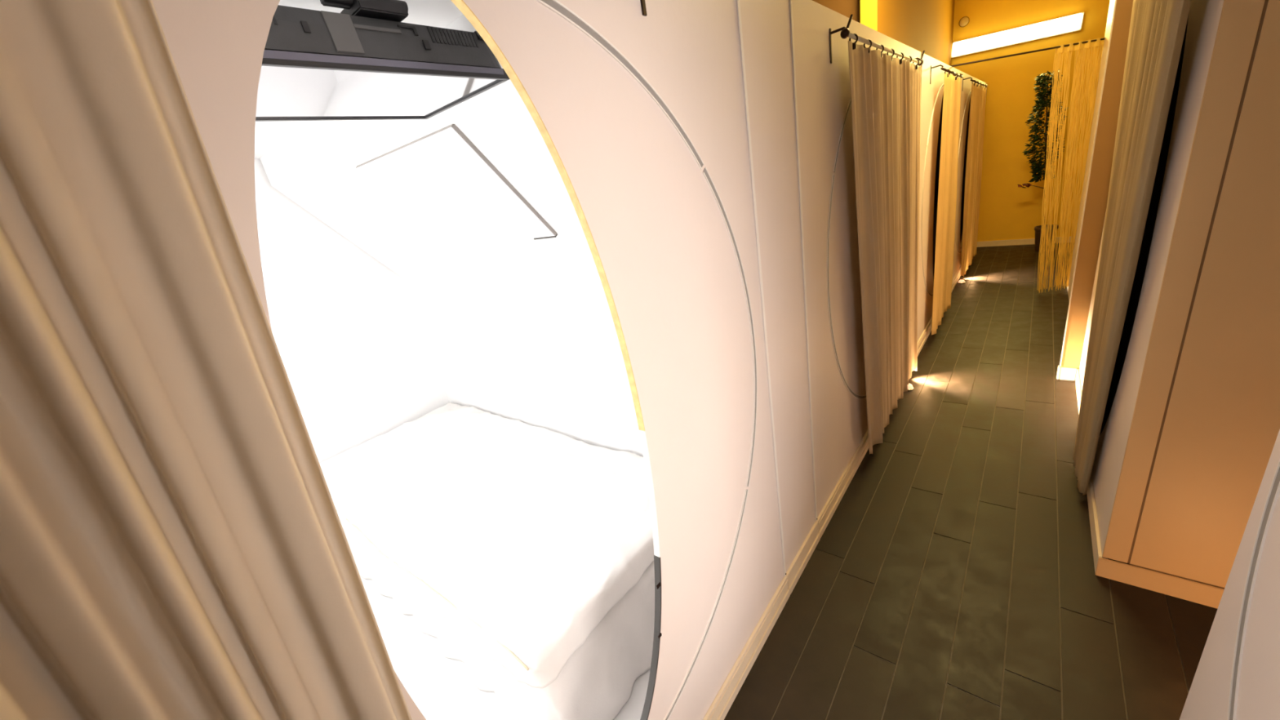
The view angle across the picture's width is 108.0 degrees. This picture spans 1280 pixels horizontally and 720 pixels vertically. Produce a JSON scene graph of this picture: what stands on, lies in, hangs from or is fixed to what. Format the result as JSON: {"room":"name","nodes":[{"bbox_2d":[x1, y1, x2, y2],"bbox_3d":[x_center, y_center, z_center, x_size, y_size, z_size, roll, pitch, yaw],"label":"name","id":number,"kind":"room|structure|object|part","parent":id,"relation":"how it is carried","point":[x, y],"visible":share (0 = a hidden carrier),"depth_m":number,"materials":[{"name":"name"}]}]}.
{"room":"capsule hotel corridor","nodes":[
{"label":"capsule hotel corridor","id":0,"kind":"room"},
{"bbox_2d":[812,0,860,22],"bbox_3d":[0.589,-2.834,4.321,2.759,1.127,0.060,7,26,39],"label":"wall","id":1,"kind":"structure","parent":0,"point":[845,7],"depth_m":3.52,"materials":[{"name":"paint"}]},
{"bbox_2d":[860,0,877,31],"bbox_3d":[1.657,-2.678,3.371,0.112,1.127,0.015,7,26,39],"label":"trim","id":2,"kind":"structure","parent":1,"relation":"attached to","point":[868,8],"depth_m":3.41,"materials":[{"name":"yellow paint"}]},
{"bbox_2d":[877,0,955,65],"bbox_3d":[2.825,-3.386,4.699,0.105,1.127,3.795,7,26,39],"label":"wall","id":3,"kind":"structure","parent":0,"point":[926,25],"depth_m":4.54,"materials":[{"name":"paint"}]},
{"bbox_2d":[724,242,1217,719],"bbox_3d":[1.576,0.299,3.194,6.533,0.080,10.965,7,26,39],"label":"floor","id":4,"kind":"structure","parent":0,"point":[953,576],"depth_m":1.80,"materials":[{"name":"grey tile"}]},
{"bbox_2d":[151,0,790,719],"bbox_3d":[-1.113,0.257,1.505,2.335,2.071,2.066,7,26,39],"label":"pod","id":5,"kind":"object","parent":4,"relation":"on","point":[567,246],"depth_m":1.38,"materials":[{"name":"white paint"}]},
{"bbox_3d":[-0.476,-0.589,0.714,0.010,0.080,0.052,7,26,39],"label":"arm","id":6,"kind":"part","parent":5,"relation":"part of"},
{"bbox_3d":[-2.001,0.166,2.235,0.030,2.041,2.066,7,26,39],"label":"panel","id":7,"kind":"part","parent":5,"relation":"part of","materials":[{"name":"white plastic"}]},
{"bbox_3d":[-0.456,-0.608,0.742,0.072,0.110,0.130,7,26,39],"label":"television bracket","id":8,"kind":"part","parent":5,"relation":"part of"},
{"bbox_2d":[255,4,509,121],"bbox_3d":[-0.610,-0.493,0.792,0.352,0.083,0.685,7,26,39],"label":"television","id":9,"kind":"object","parent":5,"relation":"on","point":[317,65],"visible":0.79,"depth_m":0.80,"materials":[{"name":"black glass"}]},
{"bbox_2d":[271,15,277,24],"bbox_3d":[-0.527,-0.473,0.632,0.007,0.026,0.049,7,26,39],"label":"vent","id":10,"kind":"object","parent":9,"relation":"attached to","point":[274,21],"depth_m":0.65,"materials":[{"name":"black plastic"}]},
{"bbox_3d":[-0.613,-0.502,0.790,0.348,0.064,0.685,7,26,39],"label":"casing","id":11,"kind":"part","parent":9,"relation":"part of","materials":[{"name":"black plastic"}]},
{"bbox_2d":[397,24,417,35],"bbox_3d":[-0.392,-0.557,0.785,0.006,0.014,0.030,7,26,39],"label":"socket","id":12,"kind":"object","parent":9,"relation":"attached to","point":[402,29],"depth_m":0.79,"materials":[{"name":"black plastic"}]},
{"bbox_2d":[426,26,479,47],"bbox_3d":[-0.339,-0.588,0.847,0.007,0.026,0.094,7,26,39],"label":"vent","id":13,"kind":"object","parent":9,"relation":"attached to","point":[437,37],"depth_m":0.84,"materials":[{"name":"black plastic"}]},
{"bbox_3d":[-0.684,-0.586,1.699,0.700,0.363,0.294,7,26,39],"label":"hatch panel","id":14,"kind":"part","parent":5,"relation":"part of","materials":[{"name":"white plastic"}]},
{"bbox_2d":[342,528,654,719],"bbox_3d":[-0.734,0.795,2.235,2.033,0.384,0.921,7,26,39],"label":"bed","id":15,"kind":"object","parent":5,"relation":"in","point":[597,681],"visible":0.15,"depth_m":1.50,"materials":[{"name":"white fabric"}]},
{"bbox_2d":[320,402,653,688],"bbox_3d":[-0.757,0.567,2.133,2.007,0.127,0.940,7,26,39],"label":"duvet","id":16,"kind":"object","parent":15,"relation":"on","point":[521,535],"visible":0.91,"depth_m":1.76,"materials":[{"name":"white fabric"}]},
{"bbox_3d":[-0.485,-0.109,2.225,2.273,2.041,0.020,7,26,39],"label":"panel","id":17,"kind":"part","parent":5,"relation":"part of","materials":[{"name":"white plastic"}]},
{"bbox_3d":[-0.342,-0.445,1.679,0.120,0.013,0.014,7,26,39],"label":"hatch pull","id":18,"kind":"part","parent":5,"relation":"part of","materials":[{"name":"grey plastic"}]},
{"bbox_2d":[640,0,647,16],"bbox_3d":[-0.445,-0.419,0.285,0.139,0.110,1.665,7,26,39],"label":"curtain rod","id":19,"kind":"object","parent":5,"relation":"attached to","point":[642,2],"visible":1,"depth_m":0.91,"materials":[{"name":"brown metal"}]},
{"bbox_2d":[0,0,412,719],"bbox_3d":[-0.370,0.559,0.399,0.069,1.931,0.532,7,26,39],"label":"curtain","id":20,"kind":"object","parent":19,"relation":"hanging from","point":[174,544],"visible":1,"depth_m":0.33,"materials":[{"name":"beige fabric"}]},
{"bbox_3d":[-0.050,1.274,1.114,0.016,0.100,2.066,7,26,39],"label":"skirting","id":21,"kind":"part","parent":5,"relation":"part of","materials":[{"name":"white wood"}]},
{"bbox_2d":[736,0,820,594],"bbox_3d":[0.516,-0.087,1.624,0.031,2.071,0.366,7,26,39],"label":"filler panel","id":22,"kind":"object","parent":4,"relation":"on","point":[766,27],"visible":0.91,"depth_m":1.52,"materials":[{"name":"white paint"}]},
{"bbox_3d":[0.690,0.824,1.958,0.016,0.100,0.349,7,26,39],"label":"skirting","id":23,"kind":"part","parent":22,"relation":"part of","materials":[{"name":"beige wood"}]},
{"bbox_2d":[791,0,922,537],"bbox_3d":[0.374,-0.646,3.200,2.335,2.071,2.088,7,26,39],"label":"wall panel","id":24,"kind":"object","parent":4,"relation":"on","point":[824,118],"visible":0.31,"depth_m":1.91,"materials":[{"name":"white paint"}]},
{"bbox_3d":[1.433,0.373,2.805,0.016,0.100,2.077,7,26,39],"label":"skirting","id":25,"kind":"part","parent":24,"relation":"part of","materials":[{"name":"beige wood"}]},
{"bbox_2d":[829,13,924,66],"bbox_3d":[1.126,-1.392,2.124,0.075,0.132,1.418,7,26,39],"label":"curtain rod","id":26,"kind":"object","parent":24,"relation":"attached to","point":[845,33],"visible":0.89,"depth_m":1.73,"materials":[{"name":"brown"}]},
{"bbox_3d":[1.135,-1.395,2.101,0.014,0.014,1.360,7,26,39],"label":"rod","id":27,"kind":"part","parent":26,"relation":"part of","materials":[{"name":"black metal"}]},
{"bbox_2d":[848,33,920,453],"bbox_3d":[1.367,-0.557,2.509,0.065,1.925,1.542,7,26,39],"label":"curtain","id":28,"kind":"object","parent":26,"relation":"hanging from","point":[886,90],"visible":1,"depth_m":2.33,"materials":[{"name":"beige fabric"}]},
{"bbox_2d":[907,382,913,391],"bbox_3d":[1.847,0.181,3.205,0.068,0.039,0.068,7,26,39],"label":"lamp","id":29,"kind":"object","parent":4,"relation":"on","point":[910,388],"visible":0.5,"depth_m":3.18,"materials":[{"name":"silver metal"}]},
{"bbox_2d":[917,53,962,355],"bbox_3d":[1.605,-1.393,4.604,2.335,2.071,1.933,7,26,39],"label":"pod","id":30,"kind":"object","parent":4,"relation":"on","point":[932,94],"visible":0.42,"depth_m":3.49,"materials":[{"name":"white paint"}]},
{"bbox_3d":[2.668,-0.377,4.213,0.016,0.100,1.933,7,26,39],"label":"skirting","id":31,"kind":"part","parent":30,"relation":"part of","materials":[{"name":"beige wood"}]},
{"bbox_3d":[2.192,-1.735,5.277,2.273,2.041,0.020,7,26,39],"label":"panel","id":32,"kind":"part","parent":30,"relation":"part of","materials":[{"name":"brown"}]},
{"bbox_2d":[929,64,963,84],"bbox_3d":[2.283,-2.094,3.445,0.074,0.110,1.040,7,26,39],"label":"curtain rod","id":33,"kind":"object","parent":30,"relation":"attached to","point":[942,66],"visible":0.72,"depth_m":3.13,"materials":[{"name":"brown metal"}]},
{"bbox_2d":[931,69,961,334],"bbox_3d":[2.526,-1.265,3.814,0.061,1.925,0.931,7,27,40],"label":"curtain","id":34,"kind":"object","parent":33,"relation":"hanging from","point":[948,176],"visible":0.99,"depth_m":3.69,"materials":[{"name":"beige fabric"}]},
{"bbox_3d":[2.302,-2.110,3.420,0.014,0.014,1.040,7,26,39],"label":"rod","id":35,"kind":"part","parent":33,"relation":"part of","materials":[{"name":"brown metal"}]},
{"bbox_2d":[957,279,964,284],"bbox_3d":[3.592,-0.878,5.194,0.068,0.039,0.068,7,26,39],"label":"lamp","id":36,"kind":"object","parent":4,"relation":"on","point":[960,282],"visible":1,"depth_m":5.17,"materials":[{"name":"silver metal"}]},
{"bbox_2d":[951,71,986,291],"bbox_3d":[2.951,-2.211,6.139,2.335,2.071,2.462,7,26,39],"label":"pod","id":37,"kind":"object","parent":4,"relation":"on","point":[965,104],"visible":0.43,"depth_m":4.86,"materials":[{"name":"white paint"}]},
{"bbox_3d":[4.014,-1.195,5.748,0.016,0.100,2.462,7,26,39],"label":"skirting","id":38,"kind":"part","parent":37,"relation":"part of","materials":[{"name":"beige wood"}]},
{"bbox_3d":[3.701,-2.651,6.997,2.273,2.041,0.020,7,26,39],"label":"panel","id":39,"kind":"part","parent":37,"relation":"part of","materials":[{"name":"brown"}]},
{"bbox_2d":[962,77,987,89],"bbox_3d":[3.470,-2.820,4.797,0.074,0.110,1.560,7,26,39],"label":"curtain rod","id":40,"kind":"object","parent":37,"relation":"attached to","point":[971,79],"visible":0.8,"depth_m":4.31,"materials":[{"name":"brown metal"}]},
{"bbox_2d":[960,80,986,276],"bbox_3d":[3.719,-1.993,5.176,0.062,1.930,1.556,7,26,39],"label":"curtain","id":41,"kind":"object","parent":40,"relation":"hanging from","point":[977,108],"visible":1,"depth_m":5.03,"materials":[{"name":"beige fabric"}]},
{"bbox_3d":[3.489,-2.836,4.772,0.014,0.014,1.560,7,26,39],"label":"rod","id":42,"kind":"part","parent":40,"relation":"part of","materials":[{"name":"brown metal"}]},
{"bbox_2d":[1017,69,1067,251],"bbox_3d":[4.836,-2.331,5.582,0.328,2.034,0.428,-22,23,-29],"label":"potted tree","id":43,"kind":"object","parent":4,"relation":"on","point":[1042,96],"visible":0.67,"depth_m":5.48,"materials":[{"name":"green plant"}]},
{"bbox_3d":[5.061,-1.520,5.813,0.230,0.300,0.230,7,26,39],"label":"pot","id":44,"kind":"part","parent":43,"relation":"part of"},
{"bbox_2d":[1056,0,1133,380],"bbox_3d":[3.144,-1.760,3.197,0.115,3.190,2.240,7,26,39],"label":"pod","id":45,"kind":"object","parent":4,"relation":"on","point":[1094,198],"visible":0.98,"depth_m":2.63,"materials":[{"name":"white paint"}]},
{"bbox_2d":[949,37,1104,66],"bbox_3d":[3.126,-2.504,3.804,1.291,0.024,0.077,-10,20,1],"label":"rod","id":46,"kind":"object","parent":45,"relation":"attached to","point":[1095,40],"visible":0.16,"depth_m":3.79,"materials":[{"name":"brown metal"}]},
{"bbox_2d":[1036,37,1104,293],"bbox_3d":[3.772,-1.619,4.085,0.448,2.067,0.118,-10,20,0],"label":"curtain","id":47,"kind":"object","parent":46,"relation":"hanging from","point":[1068,187],"visible":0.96,"depth_m":4.04,"materials":[{"name":"yellow fabric"}]},
{"bbox_3d":[2.723,0.083,2.968,0.087,0.085,0.035,7,26,39],"label":"skirting","id":48,"kind":"part","parent":45,"relation":"part of","materials":[{"name":"white wood"}]},
{"bbox_3d":[3.186,-1.757,3.169,0.015,3.190,2.230,7,26,39],"label":"panel","id":49,"kind":"part","parent":45,"relation":"part of","materials":[{"name":"orange paint"}]},
{"bbox_2d":[1075,0,1279,608],"bbox_3d":[2.732,-0.653,1.281,1.911,2.600,1.778,7,26,39],"label":"wall panel","id":50,"kind":"object","parent":4,"relation":"on","point":[1190,427],"visible":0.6,"depth_m":1.35,"materials":[{"name":"white paint"}]},
{"bbox_3d":[2.214,0.421,2.313,0.010,0.083,1.769,7,26,39],"label":"skirting","id":51,"kind":"part","parent":50,"relation":"part of","materials":[{"name":"white wood"}]},
{"bbox_3d":[3.277,-0.962,1.886,1.885,2.570,0.020,7,26,39],"label":"panel","id":52,"kind":"part","parent":50,"relation":"part of","materials":[{"name":"brown wood"}]},
{"bbox_3d":[2.013,-0.743,1.877,0.015,2.600,1.758,7,26,39],"label":"panel","id":53,"kind":"part","parent":50,"relation":"part of","materials":[{"name":"white paint"}]},
{"bbox_3d":[2.404,0.838,1.095,1.911,0.083,0.008,7,26,39],"label":"skirting","id":54,"kind":"part","parent":50,"relation":"part of","materials":[{"name":"brown wood"}]},
{"bbox_3d":[1.773,-1.340,1.564,0.072,0.110,1.550,7,26,39],"label":"curtain rod","id":55,"kind":"object","parent":50,"relation":"attached to","visible":0},
{"bbox_2d":[1072,0,1191,495],"bbox_3d":[1.893,-0.425,1.856,0.066,1.980,1.270,7,26,39],"label":"curtain","id":56,"kind":"object","parent":55,"relation":"hanging from","point":[1157,30],"visible":1,"depth_m":1.65,"materials":[{"name":"brown fabric"}]},
{"bbox_2d":[1179,429,1279,719],"bbox_3d":[1.276,0.539,-0.440,1.817,2.071,2.148,7,26,39],"label":"pod","id":57,"kind":"object","parent":4,"relation":"on","point":[1237,677],"visible":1,"depth_m":0.94,"materials":[{"name":"white paint"}]},
{"bbox_2d":[951,0,1110,241],"bbox_3d":[5.492,-2.999,5.356,3.600,3.200,0.100,7,26,39],"label":"wall","id":58,"kind":"structure","parent":0,"point":[1008,211],"depth_m":5.85,"materials":[{"name":"yellow paint"}]},
{"bbox_2d":[958,16,969,26],"bbox_3d":[4.072,-4.250,5.843,0.112,0.112,0.030,7,26,39],"label":"smoke detector","id":59,"kind":"object","parent":58,"relation":"attached to","point":[964,21],"visible":1,"depth_m":5.83,"materials":[{"name":"paint"}]},
{"bbox_2d":[951,12,1084,57],"bbox_3d":[4.496,-3.899,5.607,1.247,0.234,0.100,7,26,39],"label":"lamp","id":60,"kind":"object","parent":58,"relation":"attached to","point":[1073,23],"visible":1,"depth_m":5.54,"materials":[{"name":"beige plastic"}]},
{"bbox_2d":[977,236,1071,247],"bbox_3d":[5.902,-1.512,5.702,2.931,0.075,0.020,7,26,39],"label":"baseboard","id":61,"kind":"structure","parent":58,"relation":"attached to","point":[1029,241],"depth_m":6.38,"materials":[{"name":"white wood"}]}
]}

